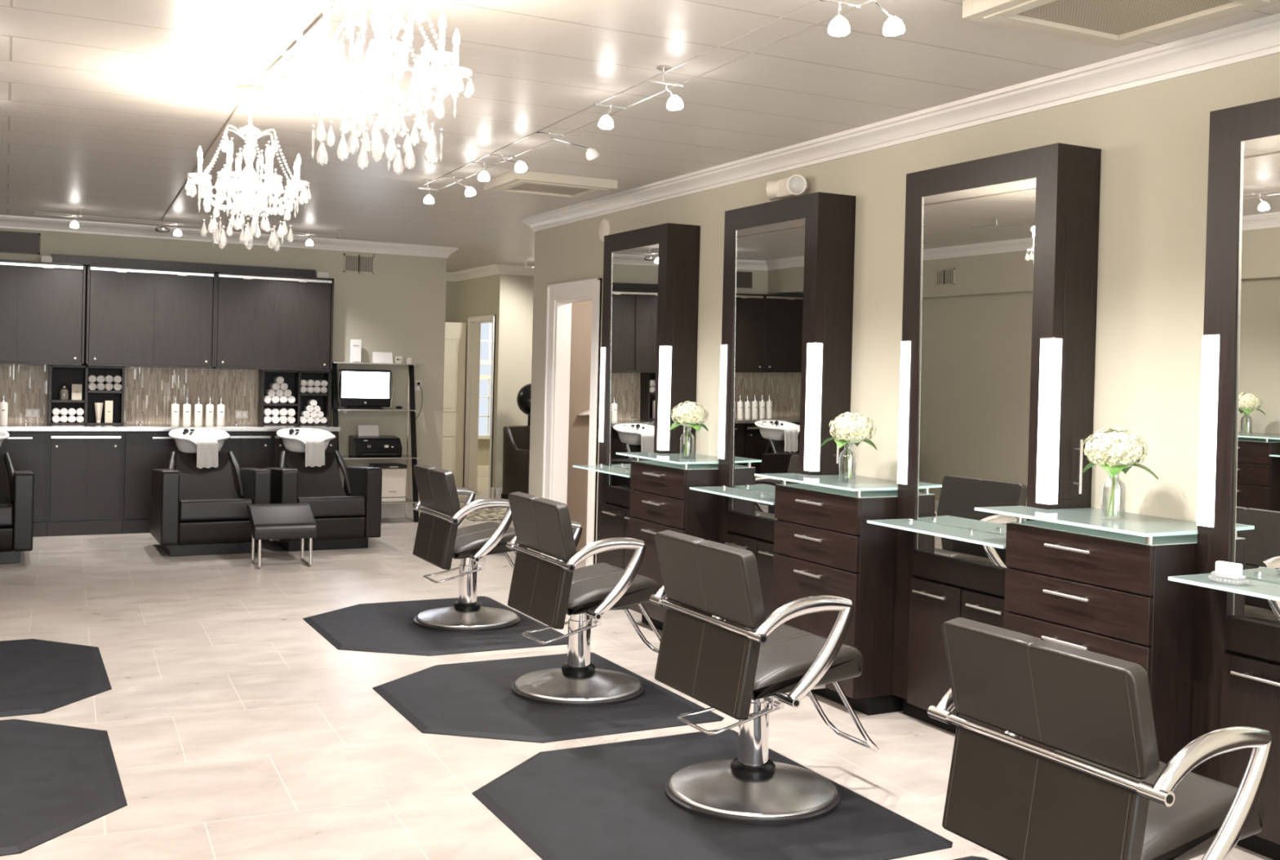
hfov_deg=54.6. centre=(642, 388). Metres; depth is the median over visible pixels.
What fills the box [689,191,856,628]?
station
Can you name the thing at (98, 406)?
tube
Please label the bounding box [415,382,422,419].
power cord
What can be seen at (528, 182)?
ceiling vent
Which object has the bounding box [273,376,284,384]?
rolled towel
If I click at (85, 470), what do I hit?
base cabinet
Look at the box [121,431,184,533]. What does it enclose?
base cabinet
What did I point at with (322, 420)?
rolled towel
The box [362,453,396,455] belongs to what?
tray
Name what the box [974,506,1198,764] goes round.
base cabinet
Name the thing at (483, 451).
wall
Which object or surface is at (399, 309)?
wall
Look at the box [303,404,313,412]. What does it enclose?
rolled towel
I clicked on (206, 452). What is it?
towel
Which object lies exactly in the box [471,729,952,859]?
rubber mat
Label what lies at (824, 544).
base cabinet
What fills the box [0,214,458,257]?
trim
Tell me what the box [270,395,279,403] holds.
rolled towel
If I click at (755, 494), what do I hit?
glass shelf
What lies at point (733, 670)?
salon chair
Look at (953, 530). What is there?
glass shelf
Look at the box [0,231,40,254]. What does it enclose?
air vent
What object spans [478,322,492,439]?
window
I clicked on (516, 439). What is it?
chair
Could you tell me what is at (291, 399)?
rolled towel
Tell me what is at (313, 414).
rolled towel
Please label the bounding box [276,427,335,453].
bowl
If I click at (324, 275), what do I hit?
lamp
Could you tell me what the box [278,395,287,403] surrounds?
rolled towel
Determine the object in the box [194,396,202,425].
pump bottle
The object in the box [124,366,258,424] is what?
backsplash
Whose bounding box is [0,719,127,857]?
rubber mat
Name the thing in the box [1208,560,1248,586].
dish
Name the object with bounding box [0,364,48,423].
backsplash
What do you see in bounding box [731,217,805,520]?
mirror
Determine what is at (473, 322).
trim
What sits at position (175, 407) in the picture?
pump bottle
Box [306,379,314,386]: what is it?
rolled towel
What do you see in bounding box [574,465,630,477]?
glass shelf
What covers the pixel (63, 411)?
rolled towel
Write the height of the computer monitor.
0.400 m
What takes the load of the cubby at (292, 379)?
attached to the wall at (399, 309)
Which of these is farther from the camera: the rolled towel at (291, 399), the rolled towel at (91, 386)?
the rolled towel at (291, 399)
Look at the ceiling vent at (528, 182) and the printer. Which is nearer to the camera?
the ceiling vent at (528, 182)
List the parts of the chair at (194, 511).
armrest, backrest, panel, seat, armrest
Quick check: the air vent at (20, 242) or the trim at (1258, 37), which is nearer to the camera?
the trim at (1258, 37)
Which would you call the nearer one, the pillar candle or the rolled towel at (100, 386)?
the rolled towel at (100, 386)
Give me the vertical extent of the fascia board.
0.085 m
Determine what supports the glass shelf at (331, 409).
attached to the stand
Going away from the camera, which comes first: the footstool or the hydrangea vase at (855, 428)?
the hydrangea vase at (855, 428)
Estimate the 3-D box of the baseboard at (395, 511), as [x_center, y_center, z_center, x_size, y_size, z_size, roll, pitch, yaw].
[-2.679,1.280,12.908,1.237,0.140,0.014,1,1,-27]
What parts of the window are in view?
frame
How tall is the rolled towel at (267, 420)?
0.073 m
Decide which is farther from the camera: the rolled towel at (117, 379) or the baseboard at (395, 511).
the baseboard at (395, 511)
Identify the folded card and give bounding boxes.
[371,351,382,363]
[382,352,392,363]
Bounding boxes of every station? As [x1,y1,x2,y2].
[573,222,700,569]
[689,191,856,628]
[866,142,1101,734]
[1168,97,1279,859]
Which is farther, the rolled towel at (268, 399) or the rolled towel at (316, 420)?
the rolled towel at (316, 420)
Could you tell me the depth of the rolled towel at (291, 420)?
12.26 m
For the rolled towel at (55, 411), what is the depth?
11.29 m
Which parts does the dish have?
dish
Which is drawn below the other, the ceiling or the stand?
the stand
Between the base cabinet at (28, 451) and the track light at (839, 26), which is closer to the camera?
the track light at (839, 26)
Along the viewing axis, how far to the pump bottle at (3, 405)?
11.03 m
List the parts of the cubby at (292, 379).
panel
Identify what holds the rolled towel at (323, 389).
on the cubby at (292, 379)
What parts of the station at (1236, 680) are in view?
door, handle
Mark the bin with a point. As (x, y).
(393, 474)
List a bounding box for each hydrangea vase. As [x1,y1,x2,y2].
[669,400,708,458]
[821,411,876,482]
[1081,427,1158,521]
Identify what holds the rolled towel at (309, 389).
on the cubby at (292, 379)
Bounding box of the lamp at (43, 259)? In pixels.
[40,256,52,262]
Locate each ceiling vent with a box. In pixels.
[484,170,617,199]
[962,0,1279,48]
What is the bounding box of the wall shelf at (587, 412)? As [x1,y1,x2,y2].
[577,410,589,415]
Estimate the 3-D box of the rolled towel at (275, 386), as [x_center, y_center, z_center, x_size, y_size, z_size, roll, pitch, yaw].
[-3.637,-0.024,12.259,0.078,0.074,0.173,1,1,-27]
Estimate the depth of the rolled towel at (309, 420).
12.34 m
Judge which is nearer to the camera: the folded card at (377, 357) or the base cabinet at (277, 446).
the base cabinet at (277, 446)
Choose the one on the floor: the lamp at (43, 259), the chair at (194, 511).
the chair at (194, 511)
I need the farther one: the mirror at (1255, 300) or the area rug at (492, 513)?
the area rug at (492, 513)
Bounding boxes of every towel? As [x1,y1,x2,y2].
[51,407,59,415]
[51,415,59,422]
[59,408,67,415]
[59,415,67,422]
[67,408,75,415]
[67,415,75,422]
[75,408,84,415]
[75,415,84,422]
[88,374,96,382]
[88,382,96,390]
[96,375,105,382]
[96,382,104,390]
[104,375,113,382]
[104,382,113,391]
[112,375,121,382]
[112,382,121,391]
[195,440,217,468]
[263,395,271,403]
[263,408,271,416]
[263,415,271,423]
[265,389,275,397]
[269,382,279,390]
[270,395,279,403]
[270,408,279,416]
[270,415,279,423]
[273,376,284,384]
[274,389,283,396]
[277,408,287,416]
[277,415,287,423]
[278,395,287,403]
[279,382,288,390]
[282,389,291,396]
[285,415,295,423]
[286,395,295,403]
[286,408,295,416]
[299,416,306,423]
[300,379,306,386]
[300,386,306,393]
[300,410,310,418]
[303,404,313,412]
[303,439,324,467]
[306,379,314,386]
[306,386,314,393]
[306,399,317,406]
[306,417,313,423]
[309,410,317,417]
[312,379,320,386]
[312,386,320,393]
[312,417,319,423]
[313,405,320,412]
[316,411,324,417]
[319,380,328,386]
[319,386,327,393]
[319,417,327,423]
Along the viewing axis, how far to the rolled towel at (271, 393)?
12.17 m
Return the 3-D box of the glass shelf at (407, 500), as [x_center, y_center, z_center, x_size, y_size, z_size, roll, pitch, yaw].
[-2.739,1.147,12.612,0.825,0.010,0.420,1,1,-27]
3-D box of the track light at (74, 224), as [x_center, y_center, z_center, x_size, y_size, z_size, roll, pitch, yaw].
[-3.942,-1.432,11.040,2.658,0.176,0.160,1,1,-32]
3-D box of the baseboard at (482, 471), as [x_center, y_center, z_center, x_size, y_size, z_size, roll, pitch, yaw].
[-1.908,1.226,18.499,2.615,0.160,0.015,1,1,-27]
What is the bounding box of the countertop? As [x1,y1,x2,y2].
[0,423,340,431]
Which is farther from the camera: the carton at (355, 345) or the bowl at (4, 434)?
the carton at (355, 345)
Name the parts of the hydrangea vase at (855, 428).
stem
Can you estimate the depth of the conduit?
5.57 m
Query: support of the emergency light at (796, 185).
attached to the wall at (1153, 139)
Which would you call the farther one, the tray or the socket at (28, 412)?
the tray
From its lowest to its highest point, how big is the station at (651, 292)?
2.532 m
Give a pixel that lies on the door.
(455, 332)
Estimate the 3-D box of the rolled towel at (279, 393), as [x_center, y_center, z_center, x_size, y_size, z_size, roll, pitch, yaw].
[-3.607,0.041,12.275,0.077,0.073,0.173,1,1,-27]
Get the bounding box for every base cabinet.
[0,431,48,537]
[46,431,123,536]
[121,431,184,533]
[217,431,272,494]
[271,431,337,467]
[615,452,718,630]
[754,473,903,715]
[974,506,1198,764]
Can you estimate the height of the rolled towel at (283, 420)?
0.075 m
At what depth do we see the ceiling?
5.79 m
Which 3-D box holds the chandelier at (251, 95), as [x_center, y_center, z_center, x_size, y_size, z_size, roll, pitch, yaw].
[-1.841,-1.034,5.805,0.557,0.746,0.557,2,1,26]
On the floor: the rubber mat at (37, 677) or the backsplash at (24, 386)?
the rubber mat at (37, 677)
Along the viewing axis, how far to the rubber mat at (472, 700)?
5.71 m
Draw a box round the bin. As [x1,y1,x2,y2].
[369,462,407,502]
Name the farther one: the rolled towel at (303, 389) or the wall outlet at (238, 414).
the rolled towel at (303, 389)
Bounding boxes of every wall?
[0,227,446,505]
[444,280,456,322]
[455,274,497,487]
[477,439,489,466]
[492,274,533,488]
[528,53,1279,564]
[566,300,592,551]
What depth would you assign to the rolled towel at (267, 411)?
12.15 m
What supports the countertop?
on the base cabinet
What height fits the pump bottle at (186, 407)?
0.272 m
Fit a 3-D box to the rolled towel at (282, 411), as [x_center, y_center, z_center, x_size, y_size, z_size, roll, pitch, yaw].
[-3.573,0.229,12.294,0.074,0.076,0.173,1,1,-27]
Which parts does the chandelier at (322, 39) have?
bulb, bead chain, bead chain, bead chain, bulb, bulb, arm, bead chain, bead chain, bead chain, arm, bead chain, arm, bead chain, bead chain, bead chain, bulb, arm, stem, bead chain, arm, bulb, bead chain, bead chain, arm, bead chain, bead chain, bead chain, arm, bead chain, arm, bead chain, bulb, bead chain, bead chain, bulb, bead chain, bulb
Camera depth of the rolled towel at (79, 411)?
11.38 m
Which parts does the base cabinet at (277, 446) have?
sliding door, sliding door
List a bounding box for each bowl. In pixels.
[0,429,9,447]
[168,427,230,453]
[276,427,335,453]
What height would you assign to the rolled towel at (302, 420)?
0.066 m
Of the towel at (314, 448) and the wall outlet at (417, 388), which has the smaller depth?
the towel at (314, 448)
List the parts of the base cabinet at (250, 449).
sliding door, sliding door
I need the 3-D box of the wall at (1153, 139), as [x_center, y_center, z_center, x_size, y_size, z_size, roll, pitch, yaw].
[2.083,0.130,4.770,0.130,2.860,12.970,1,1,-27]
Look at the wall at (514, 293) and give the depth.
15.22 m
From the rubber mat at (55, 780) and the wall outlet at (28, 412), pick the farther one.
the wall outlet at (28, 412)
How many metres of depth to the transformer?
11.13 m
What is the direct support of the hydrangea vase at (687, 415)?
on the base cabinet at (662, 499)
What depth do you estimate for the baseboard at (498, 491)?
15.17 m
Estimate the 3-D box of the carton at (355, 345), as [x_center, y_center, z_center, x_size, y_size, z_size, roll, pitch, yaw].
[-2.923,-0.385,12.615,0.110,0.235,0.061,1,1,-27]
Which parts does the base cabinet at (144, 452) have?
handle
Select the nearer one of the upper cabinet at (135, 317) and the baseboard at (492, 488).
the upper cabinet at (135, 317)
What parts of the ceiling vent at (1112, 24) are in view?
perforated panel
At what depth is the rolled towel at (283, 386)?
12.22 m
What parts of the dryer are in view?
arm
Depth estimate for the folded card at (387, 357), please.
12.74 m
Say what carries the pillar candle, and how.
on the stand
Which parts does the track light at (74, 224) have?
lamp glass, lamp glass, lamp glass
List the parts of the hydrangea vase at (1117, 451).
stem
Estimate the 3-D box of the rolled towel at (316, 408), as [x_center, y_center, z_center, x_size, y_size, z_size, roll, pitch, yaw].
[-3.283,0.199,12.449,0.067,0.066,0.173,1,1,-27]
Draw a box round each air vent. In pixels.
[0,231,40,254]
[342,253,374,274]
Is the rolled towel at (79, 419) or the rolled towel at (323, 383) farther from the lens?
the rolled towel at (323, 383)
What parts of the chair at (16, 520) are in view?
backrest, seat, panel, armrest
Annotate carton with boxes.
[71,384,82,399]
[104,400,112,422]
[348,339,361,362]
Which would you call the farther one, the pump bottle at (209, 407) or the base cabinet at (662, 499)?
the pump bottle at (209, 407)
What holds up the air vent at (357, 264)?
in the wall at (399, 309)
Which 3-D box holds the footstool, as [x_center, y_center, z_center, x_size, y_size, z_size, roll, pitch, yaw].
[-2.850,1.155,9.780,0.474,0.462,0.472,1,1,-25]
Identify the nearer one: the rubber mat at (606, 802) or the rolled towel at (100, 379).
the rubber mat at (606, 802)
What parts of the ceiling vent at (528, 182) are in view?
perforated panel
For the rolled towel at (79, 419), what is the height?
0.064 m
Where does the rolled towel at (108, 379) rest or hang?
on the rolled towel at (108, 386)
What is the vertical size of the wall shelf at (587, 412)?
0.124 m
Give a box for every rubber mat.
[0,639,111,717]
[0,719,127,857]
[302,596,568,656]
[372,652,724,743]
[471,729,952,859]
[953,856,988,859]
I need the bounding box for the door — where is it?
[441,322,466,487]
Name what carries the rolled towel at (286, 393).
on the rolled towel at (291, 399)
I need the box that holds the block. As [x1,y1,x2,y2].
[394,356,402,364]
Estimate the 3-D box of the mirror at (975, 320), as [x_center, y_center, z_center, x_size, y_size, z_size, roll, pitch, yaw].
[1.440,-0.060,5.384,0.029,1.623,0.699,1,1,-28]
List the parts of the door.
panel, panel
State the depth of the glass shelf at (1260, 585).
4.05 m
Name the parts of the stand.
rail, post, shelf trim, shelf trim, shelf trim, shelf trim, rail, post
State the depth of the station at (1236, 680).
4.20 m
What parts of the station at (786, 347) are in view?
handle, door, handle, door, door, handle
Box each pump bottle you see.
[0,394,8,425]
[170,396,179,425]
[182,396,191,425]
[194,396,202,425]
[205,396,213,425]
[216,397,225,425]
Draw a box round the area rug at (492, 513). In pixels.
[458,501,507,521]
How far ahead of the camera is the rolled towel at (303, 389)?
12.30 m
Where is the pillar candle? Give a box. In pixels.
[406,357,411,364]
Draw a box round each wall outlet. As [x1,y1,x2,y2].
[25,408,39,417]
[235,410,248,417]
[414,380,421,391]
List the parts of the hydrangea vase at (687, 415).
stem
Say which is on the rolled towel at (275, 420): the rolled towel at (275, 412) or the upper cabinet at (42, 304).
the rolled towel at (275, 412)
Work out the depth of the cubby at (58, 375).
11.51 m
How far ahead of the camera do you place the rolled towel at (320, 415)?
12.39 m
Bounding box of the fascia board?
[51,253,315,277]
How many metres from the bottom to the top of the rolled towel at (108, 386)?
0.072 m
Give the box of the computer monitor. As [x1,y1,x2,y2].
[337,368,393,409]
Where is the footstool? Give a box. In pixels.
[246,502,316,568]
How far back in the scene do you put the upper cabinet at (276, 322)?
12.01 m
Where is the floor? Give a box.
[0,476,1272,859]
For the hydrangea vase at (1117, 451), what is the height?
0.347 m
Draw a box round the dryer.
[516,383,531,426]
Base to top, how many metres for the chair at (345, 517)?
0.981 m
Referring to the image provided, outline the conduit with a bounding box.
[161,0,341,220]
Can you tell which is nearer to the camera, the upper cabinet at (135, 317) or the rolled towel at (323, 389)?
the upper cabinet at (135, 317)
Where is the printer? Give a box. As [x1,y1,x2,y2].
[348,425,402,457]
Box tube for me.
[94,403,102,422]
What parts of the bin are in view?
lid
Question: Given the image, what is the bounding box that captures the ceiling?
[0,0,1279,272]
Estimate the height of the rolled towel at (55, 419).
0.066 m
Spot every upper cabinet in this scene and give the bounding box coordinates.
[0,259,85,365]
[84,264,216,368]
[213,271,333,371]
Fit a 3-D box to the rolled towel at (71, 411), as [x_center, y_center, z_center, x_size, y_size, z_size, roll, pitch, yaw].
[-5.262,0.212,11.427,0.066,0.068,0.173,1,1,-27]
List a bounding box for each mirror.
[608,244,658,489]
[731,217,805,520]
[915,177,1035,568]
[1230,134,1279,626]
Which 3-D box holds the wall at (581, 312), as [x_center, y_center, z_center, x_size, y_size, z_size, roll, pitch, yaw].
[0.439,0.033,9.765,1.518,2.860,2.560,1,1,-27]
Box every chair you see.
[0,429,34,564]
[149,427,271,556]
[264,427,382,551]
[413,463,527,631]
[501,426,530,499]
[506,491,661,706]
[649,530,879,825]
[927,617,1273,859]
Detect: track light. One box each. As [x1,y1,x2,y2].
[35,208,347,245]
[415,0,905,204]
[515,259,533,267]
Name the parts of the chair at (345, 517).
armrest, backrest, panel, seat, armrest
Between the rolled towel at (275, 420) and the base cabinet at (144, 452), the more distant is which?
the rolled towel at (275, 420)
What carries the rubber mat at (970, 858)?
on the floor
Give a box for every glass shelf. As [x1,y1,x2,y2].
[329,408,409,410]
[341,454,418,458]
[387,497,413,502]
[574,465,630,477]
[692,486,774,505]
[871,519,1006,548]
[1172,573,1279,597]
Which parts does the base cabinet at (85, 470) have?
sliding door, sliding door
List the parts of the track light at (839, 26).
ceiling post, lamp glass, lamp arm, lamp arm, lamp glass, lamp glass, lamp arm, lamp arm, lamp glass, lamp arm, lamp glass, lamp glass, lamp arm, ceiling post, lamp arm, lamp glass, lamp glass, lamp arm, lamp arm, lamp glass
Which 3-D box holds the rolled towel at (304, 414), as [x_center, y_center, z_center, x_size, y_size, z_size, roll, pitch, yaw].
[-3.372,0.256,12.397,0.066,0.069,0.173,1,1,-27]
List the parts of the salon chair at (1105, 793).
armrest, panel, backrest, seat, armrest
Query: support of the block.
on the stand
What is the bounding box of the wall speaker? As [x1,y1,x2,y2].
[598,218,609,241]
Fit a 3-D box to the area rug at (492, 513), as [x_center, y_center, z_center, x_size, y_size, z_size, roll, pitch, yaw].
[-1.839,1.354,13.822,0.730,0.011,1.800,1,1,-27]
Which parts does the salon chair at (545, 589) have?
panel, backrest, armrest, plate, armrest, seat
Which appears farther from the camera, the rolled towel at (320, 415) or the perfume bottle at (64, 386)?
the rolled towel at (320, 415)
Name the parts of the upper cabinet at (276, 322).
sliding door, sliding door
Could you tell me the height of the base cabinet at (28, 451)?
0.934 m
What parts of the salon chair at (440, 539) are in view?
panel, backrest, armrest, plate, armrest, seat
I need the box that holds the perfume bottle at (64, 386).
[59,384,68,399]
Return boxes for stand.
[329,362,426,522]
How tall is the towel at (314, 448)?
0.255 m
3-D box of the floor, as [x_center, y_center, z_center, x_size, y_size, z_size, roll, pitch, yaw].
[-0.668,1.516,7.960,10.250,0.120,21.300,1,1,-27]
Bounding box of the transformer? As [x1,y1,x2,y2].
[154,219,169,232]
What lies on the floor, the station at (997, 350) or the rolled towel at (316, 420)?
the station at (997, 350)
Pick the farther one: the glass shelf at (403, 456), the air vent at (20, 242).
the glass shelf at (403, 456)
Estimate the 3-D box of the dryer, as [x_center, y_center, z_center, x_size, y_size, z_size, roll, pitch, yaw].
[-1.333,0.646,14.949,0.390,1.429,0.505,1,1,-7]
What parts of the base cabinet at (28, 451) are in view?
handle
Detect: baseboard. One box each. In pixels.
[381,504,441,518]
[477,466,488,476]
[491,487,495,497]
[493,488,502,498]
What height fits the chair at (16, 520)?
0.981 m
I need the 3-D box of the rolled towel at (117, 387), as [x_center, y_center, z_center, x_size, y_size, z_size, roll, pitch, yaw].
[-4.913,-0.020,11.594,0.074,0.069,0.173,1,1,-27]
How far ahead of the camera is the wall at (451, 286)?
16.59 m
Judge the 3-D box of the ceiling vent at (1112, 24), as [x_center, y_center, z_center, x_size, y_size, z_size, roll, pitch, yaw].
[1.574,-1.271,4.058,0.730,0.066,0.710,1,1,-27]
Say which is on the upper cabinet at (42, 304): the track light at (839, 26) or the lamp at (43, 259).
the lamp at (43, 259)
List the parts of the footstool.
leg, seat, leg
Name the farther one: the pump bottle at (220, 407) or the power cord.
the power cord
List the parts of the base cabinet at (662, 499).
handle, handle, handle, drawer, drawer, drawer, glass, panel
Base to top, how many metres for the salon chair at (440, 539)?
0.953 m
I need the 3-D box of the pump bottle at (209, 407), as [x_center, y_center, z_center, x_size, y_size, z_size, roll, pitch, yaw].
[-4.138,0.213,11.858,0.072,0.272,0.073,1,1,-27]
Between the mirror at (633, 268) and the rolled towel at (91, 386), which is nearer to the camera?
the mirror at (633, 268)
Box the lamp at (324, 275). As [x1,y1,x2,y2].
[315,272,328,278]
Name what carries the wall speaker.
attached to the wall at (1153, 139)
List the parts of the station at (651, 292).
handle, door, door, door, handle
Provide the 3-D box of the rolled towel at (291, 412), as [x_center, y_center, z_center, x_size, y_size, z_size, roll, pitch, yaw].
[-3.503,0.232,12.327,0.074,0.074,0.173,1,1,-27]
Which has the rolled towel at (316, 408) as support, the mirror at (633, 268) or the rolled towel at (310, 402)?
the rolled towel at (310, 402)
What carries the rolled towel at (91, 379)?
on the rolled towel at (91, 386)
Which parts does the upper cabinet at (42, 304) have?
sliding door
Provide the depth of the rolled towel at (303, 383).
12.31 m
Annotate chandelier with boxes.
[184,84,311,251]
[279,0,474,174]
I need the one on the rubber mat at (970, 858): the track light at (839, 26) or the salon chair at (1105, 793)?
the salon chair at (1105, 793)
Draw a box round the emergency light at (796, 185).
[766,174,808,200]
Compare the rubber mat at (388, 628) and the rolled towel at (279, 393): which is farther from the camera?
the rolled towel at (279, 393)
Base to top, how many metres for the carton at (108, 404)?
0.205 m
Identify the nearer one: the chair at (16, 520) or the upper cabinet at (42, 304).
the chair at (16, 520)
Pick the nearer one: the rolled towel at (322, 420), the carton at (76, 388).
the carton at (76, 388)
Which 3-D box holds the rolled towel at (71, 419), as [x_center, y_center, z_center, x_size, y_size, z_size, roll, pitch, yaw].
[-5.261,0.277,11.422,0.066,0.064,0.173,1,1,-27]
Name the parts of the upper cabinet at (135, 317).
sliding door, sliding door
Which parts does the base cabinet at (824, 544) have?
handle, handle, handle, drawer, drawer, drawer, glass, panel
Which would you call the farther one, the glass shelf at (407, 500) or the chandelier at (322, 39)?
the glass shelf at (407, 500)
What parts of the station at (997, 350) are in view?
handle, door, door, handle, door, handle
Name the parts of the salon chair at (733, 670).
armrest, panel, backrest, plate, armrest, seat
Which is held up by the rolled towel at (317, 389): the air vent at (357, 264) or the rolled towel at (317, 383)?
the rolled towel at (317, 383)
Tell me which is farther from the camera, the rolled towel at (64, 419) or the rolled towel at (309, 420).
the rolled towel at (309, 420)
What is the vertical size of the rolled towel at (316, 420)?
0.069 m
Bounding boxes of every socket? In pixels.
[26,410,38,415]
[236,412,246,417]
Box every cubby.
[47,364,124,424]
[257,369,330,425]
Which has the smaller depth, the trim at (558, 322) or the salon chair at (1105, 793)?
the salon chair at (1105, 793)
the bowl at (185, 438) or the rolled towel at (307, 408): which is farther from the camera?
the rolled towel at (307, 408)
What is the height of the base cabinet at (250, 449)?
0.934 m
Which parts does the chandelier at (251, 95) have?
bulb, bead chain, arm, bulb, scroll arm, scroll arm, arm, arm, stem, scroll arm, arm, arm, bead chain, scroll arm, scroll arm, bulb, bulb, bead chain, bead chain, bulb, bulb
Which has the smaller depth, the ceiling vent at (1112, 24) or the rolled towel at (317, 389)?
the ceiling vent at (1112, 24)
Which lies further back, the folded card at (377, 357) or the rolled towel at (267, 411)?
the folded card at (377, 357)
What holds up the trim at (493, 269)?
attached to the wall at (514, 293)
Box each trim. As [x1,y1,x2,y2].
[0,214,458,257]
[446,264,533,281]
[463,315,496,497]
[520,13,1279,231]
[540,278,602,566]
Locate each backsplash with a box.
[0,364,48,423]
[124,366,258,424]
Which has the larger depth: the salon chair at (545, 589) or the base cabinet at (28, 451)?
the base cabinet at (28, 451)
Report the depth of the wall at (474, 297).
16.04 m
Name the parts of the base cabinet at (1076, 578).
handle, handle, handle, drawer, drawer, drawer, glass, panel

